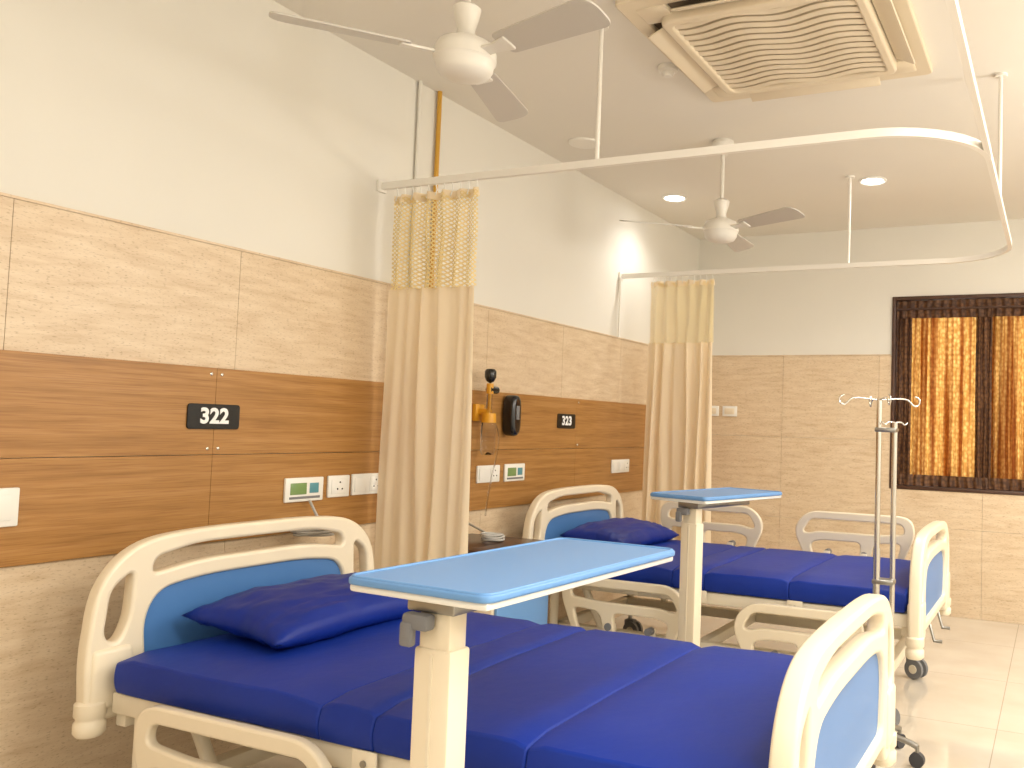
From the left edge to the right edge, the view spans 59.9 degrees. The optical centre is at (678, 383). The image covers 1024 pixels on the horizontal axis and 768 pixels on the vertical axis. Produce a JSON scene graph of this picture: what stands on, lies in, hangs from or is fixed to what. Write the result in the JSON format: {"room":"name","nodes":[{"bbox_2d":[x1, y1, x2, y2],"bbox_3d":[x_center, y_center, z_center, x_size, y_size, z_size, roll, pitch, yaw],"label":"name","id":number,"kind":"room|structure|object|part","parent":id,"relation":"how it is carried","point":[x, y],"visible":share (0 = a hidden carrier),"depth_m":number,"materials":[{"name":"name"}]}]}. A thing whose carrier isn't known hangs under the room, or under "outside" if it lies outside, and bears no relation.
{"room":"hospital room","nodes":[
{"label":"hospital room","id":0,"kind":"room"},
{"bbox_2d":[0,0,699,457],"bbox_3d":[-1.607,-0.027,3.065,0.150,2.750,8.620,0,-3,24],"label":"wall","id":1,"kind":"structure","parent":0,"point":[226,122],"depth_m":3.19,"materials":[{"name":"paint"}]},
{"bbox_2d":[0,350,645,567],"bbox_3d":[-1.537,0.245,3.010,0.025,0.586,8.306,0,-3,24],"label":"wood panelling","id":2,"kind":"object","parent":1,"relation":"attached to","point":[67,410],"visible":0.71,"depth_m":2.87,"materials":[{"name":"brown wood"}]},
{"bbox_2d":[0,487,19,526],"bbox_3d":[-1.838,0.329,2.279,0.016,0.105,0.180,0,-3,24],"label":"wall socket","id":3,"kind":"object","parent":2,"relation":"attached to","point":[9,497],"visible":1,"depth_m":2.33,"materials":[{"name":"white plastic"}]},
{"bbox_2d":[186,403,239,428],"bbox_3d":[-1.564,0.110,2.912,0.008,0.084,0.196,0,-3,24],"label":"number sign","id":4,"kind":"object","parent":2,"relation":"attached to","point":[199,416],"visible":1,"depth_m":2.90,"materials":[{"name":"black plastic"}]},
{"bbox_2d":[283,476,323,502],"bbox_3d":[-1.412,0.397,3.258,0.014,0.090,0.180,0,-3,24],"label":"panel","id":5,"kind":"object","parent":2,"relation":"attached to","point":[301,489],"depth_m":3.25,"materials":[{"name":"white plastic"}]},
{"bbox_2d":[290,500,333,536],"bbox_3d":[-1.339,0.496,3.176,0.140,0.125,0.181,2,-3,5],"label":"cable","id":6,"kind":"object","parent":2,"relation":"attached to","point":[314,532],"visible":0.32,"depth_m":3.11,"materials":[{"name":"grey plastic"}]},
{"bbox_3d":[-1.339,0.496,3.176,0.140,0.125,0.181,1,-3,5],"label":"cord","id":7,"kind":"part","parent":6,"relation":"part of","materials":[{"name":"grey plastic"}]},
{"bbox_2d":[326,475,349,497],"bbox_3d":[-1.343,0.403,3.413,0.016,0.085,0.110,0,-3,24],"label":"wall socket","id":8,"kind":"object","parent":2,"relation":"attached to","point":[337,485],"visible":1,"depth_m":3.40,"materials":[{"name":"white plastic"}]},
{"bbox_2d":[350,473,377,494],"bbox_3d":[-1.281,0.410,3.555,0.016,0.085,0.170,0,-3,24],"label":"wall socket","id":9,"kind":"object","parent":2,"relation":"attached to","point":[366,483],"visible":0.8,"depth_m":3.53,"materials":[{"name":"white plastic"}]},
{"bbox_2d":[472,369,499,515],"bbox_3d":[-0.940,0.278,4.200,0.122,0.702,0.114,0,-3,24],"label":"oxygen flowmeter","id":10,"kind":"object","parent":2,"relation":"attached to","point":[488,419],"visible":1,"depth_m":4.18,"materials":[{"name":"orange plastic"}]},
{"bbox_2d":[472,404,486,420],"bbox_3d":[-0.957,0.140,4.213,0.078,0.085,0.070,0,-3,24],"label":"outlet","id":11,"kind":"object","parent":10,"relation":"attached to","point":[479,413],"depth_m":4.19,"materials":[{"name":"orange plastic"}]},
{"bbox_2d":[480,422,495,454],"bbox_3d":[-0.925,0.265,4.191,0.070,0.155,0.070,0,-3,24],"label":"bottle","id":12,"kind":"object","parent":10,"relation":"on","point":[488,429],"depth_m":4.16,"materials":[{"name":"clear plastic"}]},
{"bbox_3d":[-0.909,0.029,4.224,0.036,0.036,0.065,0,-3,24],"label":"flow knob","id":13,"kind":"part","parent":10,"relation":"part of","materials":[{"name":"black plastic"}]},
{"bbox_2d":[476,465,499,482],"bbox_3d":[-0.950,0.448,4.313,0.016,0.085,0.185,0,-3,24],"label":"wall socket","id":14,"kind":"object","parent":2,"relation":"attached to","point":[483,473],"visible":0.94,"depth_m":4.29,"materials":[{"name":"white plastic"}]},
{"bbox_2d":[502,395,520,435],"bbox_3d":[-0.858,0.162,4.442,0.076,0.210,0.085,0,-3,24],"label":"soap dispenser","id":15,"kind":"object","parent":2,"relation":"attached to","point":[511,414],"visible":1,"depth_m":4.41,"materials":[{"name":"black plastic"}]},
{"bbox_2d":[503,463,524,481],"bbox_3d":[-0.860,0.461,4.521,0.014,0.090,0.180,0,-3,24],"label":"panel","id":16,"kind":"object","parent":2,"relation":"attached to","point":[512,472],"visible":1,"depth_m":4.51,"materials":[{"name":"white plastic"}]},
{"bbox_2d":[557,414,575,428],"bbox_3d":[-0.650,0.215,5.003,0.008,0.084,0.196,0,-3,24],"label":"number sign","id":17,"kind":"object","parent":2,"relation":"attached to","point":[567,421],"visible":1,"depth_m":5.00,"materials":[{"name":"black plastic"}]},
{"bbox_2d":[611,459,628,472],"bbox_3d":[-0.388,0.530,5.599,0.016,0.084,0.244,0,-3,24],"label":"wall socket","id":18,"kind":"object","parent":2,"relation":"attached to","point":[621,465],"visible":1,"depth_m":5.59,"materials":[{"name":"white plastic"}]},
{"bbox_2d":[0,192,647,344],"bbox_3d":[-1.521,-0.467,3.048,0.013,0.008,8.305,0,-3,24],"label":"trim","id":19,"kind":"structure","parent":1,"relation":"attached to","point":[1,193],"depth_m":2.97,"materials":[{"name":"stone"}]},
{"bbox_2d":[0,196,660,767],"bbox_3d":[-1.550,0.442,3.003,0.010,1.810,8.306,0,-3,24],"label":"cladding","id":20,"kind":"object","parent":1,"relation":"attached to","point":[72,284],"depth_m":2.77,"materials":[{"name":"beige tile"}]},
{"bbox_2d":[409,81,422,286],"bbox_3d":[-1.166,-0.888,3.835,0.018,0.925,0.018,0,-3,24],"label":"conduit","id":21,"kind":"object","parent":1,"relation":"attached to","point":[420,86],"visible":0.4,"depth_m":3.84,"materials":[{"name":"paint"}]},
{"bbox_2d":[429,91,441,287],"bbox_3d":[-1.111,-0.880,3.950,0.020,0.925,0.021,0,-3,24],"label":"gas pipe","id":22,"kind":"object","parent":1,"relation":"attached to","point":[439,96],"visible":0.59,"depth_m":3.95,"materials":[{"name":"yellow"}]},
{"bbox_2d":[568,137,594,148],"bbox_3d":[-0.506,-1.284,4.622,0.170,0.013,0.170,0,-3,24],"label":"ceiling speaker","id":23,"kind":"object","parent":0,"point":[578,142],"depth_m":4.60},
{"bbox_2d":[246,599,1023,767],"bbox_3d":[0.526,1.413,2.040,4.900,0.100,8.620,0,-3,24],"label":"floor","id":24,"kind":"structure","parent":0,"point":[967,711],"depth_m":4.17,"materials":[{"name":"tile"}]},
{"bbox_2d":[71,516,896,767],"bbox_3d":[-0.476,0.894,2.348,2.001,0.903,1.074,0,-3,24],"label":"hospital bed","id":25,"kind":"object","parent":24,"relation":"on","point":[270,652],"visible":0.89,"depth_m":2.21,"materials":[{"name":"blue fabric"}]},
{"bbox_3d":[-1.538,0.783,2.321,0.064,0.160,0.110,0,-3,24],"label":"headboard leg","id":26,"kind":"part","parent":25,"relation":"part of","materials":[{"name":"beige plastic"}]},
{"bbox_3d":[-1.418,1.016,2.281,0.044,0.300,0.044,0,-3,24],"label":"leg","id":27,"kind":"part","parent":25,"relation":"part of","materials":[{"name":"beige paint"}]},
{"bbox_3d":[-1.216,0.980,2.241,0.134,0.234,0.036,1,-3,10],"label":"lift arm","id":28,"kind":"part","parent":25,"relation":"part of","materials":[{"name":"beige paint"}]},
{"bbox_3d":[-1.352,0.678,2.744,0.045,0.485,1.046,0,-3,24],"label":"headboard","id":29,"kind":"part","parent":25,"relation":"part of","materials":[{"name":"beige plastic"}]},
{"bbox_3d":[-1.060,0.964,2.035,0.654,0.330,0.028,0,-3,24],"label":"rail","id":30,"kind":"part","parent":25,"relation":"part of","materials":[{"name":"beige plastic"}]},
{"bbox_3d":[-1.353,0.704,2.743,0.018,0.273,0.753,0,-3,24],"label":"headboard panel","id":31,"kind":"part","parent":25,"relation":"part of","materials":[{"name":"blue plastic"}]},
{"bbox_3d":[-0.506,1.122,2.346,1.680,0.050,0.800,0,-3,24],"label":"frame","id":32,"kind":"part","parent":25,"relation":"part of","materials":[{"name":"beige paint"}]},
{"bbox_3d":[-0.490,0.900,2.353,1.840,0.095,0.920,0,-3,24],"label":"deck frame","id":33,"kind":"part","parent":25,"relation":"part of","materials":[{"name":"beige paint"}]},
{"bbox_2d":[181,572,420,648],"bbox_3d":[-1.101,0.689,2.699,0.378,0.147,0.700,0,-3,24],"label":"pillow","id":34,"kind":"object","parent":25,"relation":"on","point":[317,612],"depth_m":2.49,"materials":[{"name":"blue leather"}]},
{"bbox_3d":[-0.963,0.792,2.567,0.720,0.104,0.970,0,-3,24],"label":"mattress","id":35,"kind":"part","parent":25,"relation":"part of","materials":[{"name":"blue leather"}]},
{"bbox_3d":[-0.561,0.796,2.389,0.160,0.102,0.966,0,-3,24],"label":"mattress","id":36,"kind":"part","parent":25,"relation":"part of","materials":[{"name":"blue leather"}]},
{"bbox_3d":[-0.303,0.797,2.278,0.400,0.104,0.970,0,-3,24],"label":"mattress","id":37,"kind":"part","parent":25,"relation":"part of","materials":[{"name":"blue leather"}]},
{"bbox_3d":[0.109,0.800,2.098,0.500,0.104,0.970,0,-3,24],"label":"mattress","id":38,"kind":"part","parent":25,"relation":"part of","materials":[{"name":"blue leather"}]},
{"bbox_3d":[0.380,0.760,1.982,0.050,0.470,1.046,0,-3,24],"label":"footboard","id":39,"kind":"part","parent":25,"relation":"part of","materials":[{"name":"beige plastic"}]},
{"bbox_3d":[0.380,0.785,1.981,0.018,0.258,0.752,0,-3,24],"label":"footboard panel","id":40,"kind":"part","parent":25,"relation":"part of","materials":[{"name":"blue plastic"}]},
{"bbox_3d":[0.558,0.911,2.392,0.064,0.160,0.110,0,-3,24],"label":"footboard leg","id":41,"kind":"part","parent":25,"relation":"part of","materials":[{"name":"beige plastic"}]},
{"bbox_2d":[468,533,547,624],"bbox_3d":[-0.876,1.060,3.850,0.494,0.705,0.460,0,-3,24],"label":"base cabinet","id":42,"kind":"object","parent":24,"relation":"on","point":[535,610],"visible":0.02,"depth_m":3.82,"materials":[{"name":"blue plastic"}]},
{"bbox_2d":[469,523,504,540],"bbox_3d":[-0.891,0.684,4.005,0.120,0.058,0.354,3,-3,-26],"label":"coiled cable","id":43,"kind":"object","parent":42,"relation":"on","point":[486,536],"visible":1,"depth_m":3.87,"materials":[{"name":"grey plastic"}]},
{"bbox_3d":[-0.687,1.121,3.764,0.016,0.385,0.400,0,-3,24],"label":"door","id":44,"kind":"part","parent":42,"relation":"part of","materials":[{"name":"blue laminate"}]},
{"bbox_2d":[349,537,674,767],"bbox_3d":[-0.324,0.848,1.808,0.380,0.953,0.710,0,-3,27],"label":"table","id":45,"kind":"object","parent":24,"relation":"on","point":[444,590],"visible":1,"depth_m":1.57,"materials":[{"name":"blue plastic"}]},
{"bbox_3d":[-0.468,0.426,1.555,0.060,0.030,0.028,0,-3,27],"label":"height lever","id":46,"kind":"part","parent":45,"relation":"part of","materials":[{"name":"grey plastic"}]},
{"bbox_2d":[650,487,781,646],"bbox_3d":[0.169,0.974,3.973,0.380,0.953,0.640,-1,-4,38],"label":"table","id":47,"kind":"object","parent":24,"relation":"on","point":[691,502],"visible":0.67,"depth_m":3.76,"materials":[{"name":"white plastic"}]},
{"bbox_3d":[0.018,0.555,3.766,0.060,0.030,0.028,-1,-4,38],"label":"height lever","id":48,"kind":"part","parent":47,"relation":"part of","materials":[{"name":"grey rubber"}]},
{"bbox_2d":[522,485,950,724],"bbox_3d":[0.316,1.023,4.387,2.001,0.903,1.074,0,-3,24],"label":"hospital bed","id":49,"kind":"object","parent":24,"relation":"on","point":[805,588],"visible":0.73,"depth_m":4.15,"materials":[{"name":"beige plastic"}]},
{"bbox_3d":[-0.625,1.145,4.320,0.044,0.300,0.044,0,-3,24],"label":"leg","id":50,"kind":"part","parent":49,"relation":"part of","materials":[{"name":"beige paint"}]},
{"bbox_3d":[-0.559,0.807,4.783,0.045,0.485,1.046,0,-3,24],"label":"headboard","id":51,"kind":"part","parent":49,"relation":"part of","materials":[{"name":"beige plastic"}]},
{"bbox_3d":[-0.560,0.833,4.782,0.018,0.273,0.753,0,-3,24],"label":"headboard panel","id":52,"kind":"part","parent":49,"relation":"part of","materials":[{"name":"blue plastic"}]},
{"bbox_3d":[-0.423,1.109,4.281,0.134,0.234,0.036,1,-3,10],"label":"lift arm","id":53,"kind":"part","parent":49,"relation":"part of","materials":[{"name":"beige paint"}]},
{"bbox_2d":[560,517,678,544],"bbox_3d":[-0.308,0.818,4.739,0.378,0.147,0.700,0,-3,24],"label":"pillow","id":54,"kind":"object","parent":49,"relation":"on","point":[620,530],"depth_m":4.58,"materials":[{"name":"blue fabric"}]},
{"bbox_3d":[-0.267,1.093,4.074,0.654,0.330,0.028,0,-3,24],"label":"rail","id":55,"kind":"part","parent":49,"relation":"part of","materials":[{"name":"beige plastic"}]},
{"bbox_3d":[-0.171,0.921,4.606,0.720,0.104,0.970,0,-3,24],"label":"mattress","id":56,"kind":"part","parent":49,"relation":"part of","materials":[{"name":"blue leather"}]},
{"bbox_3d":[0.181,0.859,5.020,0.634,0.330,0.028,0,-3,24],"label":"rail","id":57,"kind":"part","parent":49,"relation":"part of","materials":[{"name":"beige plastic"}]},
{"bbox_3d":[0.232,0.925,4.429,0.160,0.102,0.966,0,-3,24],"label":"mattress","id":58,"kind":"part","parent":49,"relation":"part of","materials":[{"name":"blue leather"}]},
{"bbox_3d":[0.287,1.251,4.385,1.680,0.050,0.800,0,-3,24],"label":"frame","id":59,"kind":"part","parent":49,"relation":"part of","materials":[{"name":"beige paint"}]},
{"bbox_3d":[0.303,1.029,4.393,1.840,0.095,0.920,0,-3,24],"label":"deck frame","id":60,"kind":"part","parent":49,"relation":"part of","materials":[{"name":"beige paint"}]},
{"bbox_3d":[0.489,0.926,4.318,0.400,0.104,0.970,0,-3,24],"label":"mattress","id":61,"kind":"part","parent":49,"relation":"part of","materials":[{"name":"blue leather"}]},
{"bbox_3d":[0.509,1.129,3.733,0.574,0.330,0.028,0,-3,24],"label":"rail","id":62,"kind":"part","parent":49,"relation":"part of","materials":[{"name":"beige plastic"}]},
{"bbox_3d":[0.901,0.929,4.137,0.500,0.104,0.970,0,-3,24],"label":"mattress","id":63,"kind":"part","parent":49,"relation":"part of","materials":[{"name":"blue leather"}]},
{"bbox_3d":[0.944,0.866,4.686,0.644,0.330,0.028,0,-3,24],"label":"rail","id":64,"kind":"part","parent":49,"relation":"part of","materials":[{"name":"beige plastic"}]},
{"bbox_3d":[0.987,0.986,3.599,0.064,0.160,0.110,0,-3,24],"label":"footboard leg","id":65,"kind":"part","parent":49,"relation":"part of","materials":[{"name":"beige plastic"}]},
{"bbox_3d":[1.173,0.888,4.021,0.050,0.470,1.046,0,-3,24],"label":"footboard","id":66,"kind":"part","parent":49,"relation":"part of","materials":[{"name":"beige plastic"}]},
{"bbox_3d":[1.172,0.914,4.020,0.018,0.258,0.752,0,-3,24],"label":"footboard panel","id":67,"kind":"part","parent":49,"relation":"part of","materials":[{"name":"blue plastic"}]},
{"bbox_3d":[1.040,1.099,3.902,0.286,0.105,0.016,0,-3,24],"label":"crank handle","id":68,"kind":"part","parent":49,"relation":"part of","materials":[{"name":"silver metal"}]},
{"bbox_3d":[1.159,1.117,4.176,0.286,0.105,0.016,0,-3,24],"label":"crank handle","id":69,"kind":"part","parent":49,"relation":"part of","materials":[{"name":"silver metal"}]},
{"bbox_3d":[1.351,1.040,4.431,0.064,0.160,0.110,0,-3,24],"label":"footboard leg","id":70,"kind":"part","parent":49,"relation":"part of","materials":[{"name":"beige plastic"}]},
{"bbox_2d":[838,394,924,767],"bbox_3d":[0.773,0.739,3.357,0.377,1.395,0.380,0,-3,24],"label":"stand","id":71,"kind":"object","parent":24,"relation":"on","point":[916,759],"visible":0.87,"depth_m":3.37,"materials":[{"name":"silver metal"}]},
{"bbox_3d":[0.822,1.349,3.397,0.155,0.055,0.022,4,-4,-40],"label":"leg","id":72,"kind":"part","parent":71,"relation":"part of","materials":[{"name":"silver metal"}]},
{"bbox_3d":[0.831,1.343,3.285,0.155,0.055,0.022,0,-3,32],"label":"leg","id":73,"kind":"part","parent":71,"relation":"part of","materials":[{"name":"silver metal"}]},
{"bbox_2d":[273,0,1023,239],"bbox_3d":[0.613,-1.432,2.186,4.900,0.100,8.620,0,-3,24],"label":"ceiling","id":74,"kind":"structure","parent":0,"point":[929,182],"depth_m":4.17,"materials":[{"name":"paint"}]},
{"bbox_2d":[269,0,610,121],"bbox_3d":[-0.543,-1.155,2.540,0.840,0.487,0.954,0,-4,35],"label":"ceiling fan","id":75,"kind":"object","parent":74,"relation":"hanging from","point":[462,57],"depth_m":2.51,"materials":[{"name":"white metal"}]},
{"bbox_2d":[657,63,677,77],"bbox_3d":[-0.047,-1.308,3.625,0.088,0.040,0.088,0,-3,24],"label":"smoke detector","id":76,"kind":"object","parent":74,"relation":"attached to","point":[667,70],"visible":0.98,"depth_m":3.60,"materials":[{"name":"beige plastic"}]},
{"bbox_2d":[662,194,686,201],"bbox_3d":[-0.028,-1.216,5.666,0.164,0.011,0.164,0,-3,24],"label":"recessed light","id":77,"kind":"object","parent":74,"relation":"in","point":[669,197],"visible":1,"depth_m":5.66,"materials":[{"name":"white plastic"}]},
{"bbox_2d":[376,0,1011,336],"bbox_3d":[-0.143,-0.888,3.181,2.426,0.930,4.412,0,-3,24],"label":"track","id":78,"kind":"object","parent":74,"relation":"hanging from","point":[983,147],"visible":0.91,"depth_m":3.24,"materials":[{"name":"white metal"}]},
{"bbox_2d":[374,180,479,568],"bbox_3d":[-1.022,0.134,3.488,0.481,1.908,0.070,0,-3,24],"label":"privacy curtain","id":79,"kind":"object","parent":78,"relation":"hanging from","point":[422,514],"visible":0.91,"depth_m":3.49,"materials":[{"name":"beige fabric"}]},
{"bbox_3d":[-0.299,-1.089,3.251,0.017,0.530,0.017,0,-3,24],"label":"hanger rod","id":80,"kind":"part","parent":78,"relation":"part of","materials":[{"name":"white metal"}]},
{"bbox_2d":[641,274,714,542],"bbox_3d":[-0.008,0.265,5.428,0.486,1.908,0.093,0,-3,24],"label":"privacy curtain","id":81,"kind":"object","parent":78,"relation":"hanging from","point":[678,422],"visible":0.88,"depth_m":5.44,"materials":[{"name":"beige fabric"}]},
{"bbox_3d":[0.997,-0.956,5.070,0.017,0.530,0.017,0,-3,24],"label":"hanger rod","id":82,"kind":"part","parent":78,"relation":"part of","materials":[{"name":"white metal"}]},
{"bbox_3d":[1.330,-1.022,3.584,0.017,0.530,0.017,0,-3,24],"label":"hanger rod","id":83,"kind":"part","parent":78,"relation":"part of","materials":[{"name":"white metal"}]},
{"bbox_2d":[619,138,804,251],"bbox_3d":[0.301,-1.006,4.441,0.954,0.537,0.840,4,-4,-42],"label":"ceiling fan","id":84,"kind":"object","parent":74,"relation":"hanging from","point":[721,229],"depth_m":4.45,"materials":[{"name":"white metal"}]},
{"bbox_2d":[615,0,932,101],"bbox_3d":[0.404,-1.298,3.296,0.970,0.065,0.970,0,-3,24],"label":"air conditioner","id":85,"kind":"object","parent":74,"relation":"attached to","point":[757,50],"depth_m":3.25,"materials":[{"name":"white plastic"}]},
{"bbox_2d":[859,176,886,185],"bbox_3d":[1.154,-1.206,5.149,0.164,0.011,0.164,0,-3,24],"label":"recessed light","id":86,"kind":"object","parent":74,"relation":"in","point":[872,180],"visible":1,"depth_m":5.14,"materials":[{"name":"white plastic"}]},
{"bbox_2d":[697,219,1023,592],"bbox_3d":[2.262,0.241,5.987,4.600,2.750,0.150,0,-3,24],"label":"wall","id":87,"kind":"structure","parent":0,"point":[846,311],"depth_m":6.43,"materials":[{"name":"paint"}]},
{"bbox_2d":[712,406,718,415],"bbox_3d":[0.269,0.210,6.758,0.090,0.080,0.015,0,-3,24],"label":"wall socket","id":88,"kind":"object","parent":87,"relation":"attached to","point":[715,409],"visible":0.56,"depth_m":6.75,"materials":[{"name":"white plastic"}]},
{"bbox_2d":[722,406,736,416],"bbox_3d":[0.393,0.211,6.704,0.120,0.080,0.015,0,-3,24],"label":"wall socket","id":89,"kind":"object","parent":87,"relation":"attached to","point":[726,410],"visible":1,"depth_m":6.70,"materials":[{"name":"white plastic"}]},
{"bbox_2d":[712,354,890,356],"bbox_3d":[2.249,-0.204,5.932,4.586,0.008,0.014,0,-3,24],"label":"trim","id":90,"kind":"structure","parent":87,"relation":"attached to","point":[865,354],"depth_m":6.50,"materials":[{"name":"wood"}]},
{"bbox_2d":[711,356,1023,624],"bbox_3d":[2.220,0.705,5.888,4.588,1.810,0.010,0,-3,24],"label":"cladding","id":91,"kind":"object","parent":87,"relation":"attached to","point":[784,398],"depth_m":6.37,"materials":[{"name":"beige tile"}]},
{"bbox_2d":[889,293,1023,495],"bbox_3d":[2.204,0.066,5.977,1.444,1.379,0.096,0,-3,24],"label":"trim","id":92,"kind":"structure","parent":87,"relation":"attached to","point":[998,295],"depth_m":6.14,"materials":[{"name":"brown wood"}]},
{"bbox_2d":[896,297,1023,490],"bbox_3d":[2.203,0.066,5.974,1.388,1.319,0.081,0,-3,24],"label":"window curtain","id":93,"kind":"object","parent":87,"relation":"hanging from","point":[963,359],"visible":1,"depth_m":6.08,"materials":[{"name":"gold fabric"}]},
{"bbox_2d":[896,301,911,484],"bbox_3d":[1.615,0.062,6.224,0.107,1.317,0.033,0,-3,24],"label":"window frame","id":94,"kind":"structure","parent":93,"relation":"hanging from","point":[904,308],"depth_m":6.22,"materials":[{"name":"brown wood"}]},
{"bbox_2d":[910,317,977,476],"bbox_3d":[1.869,0.049,6.133,0.460,1.225,0.054,0,-3,24],"label":"drape","id":95,"kind":"object","parent":93,"relation":"hanging from","point":[943,350],"depth_m":6.13,"materials":[{"name":"orange fabric"}]},
{"bbox_3d":[2.208,-0.532,5.974,1.388,0.015,0.016,0,-3,24],"label":"curtain rod","id":96,"kind":"part","parent":93,"relation":"part of","materials":[{"name":"brown wood"}]},
{"bbox_2d":[975,299,992,488],"bbox_3d":[2.112,0.066,6.004,0.110,1.317,0.039,0,-3,24],"label":"window frame","id":97,"kind":"structure","parent":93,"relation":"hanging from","point":[983,307],"depth_m":6.01,"materials":[{"name":"brown wood"}]},
{"bbox_2d":[991,316,1023,479],"bbox_3d":[2.444,0.054,5.883,0.625,1.225,0.056,0,-3,24],"label":"drape","id":98,"kind":"object","parent":93,"relation":"hanging from","point":[1007,332],"depth_m":5.96,"materials":[{"name":"orange fabric"}]}
]}

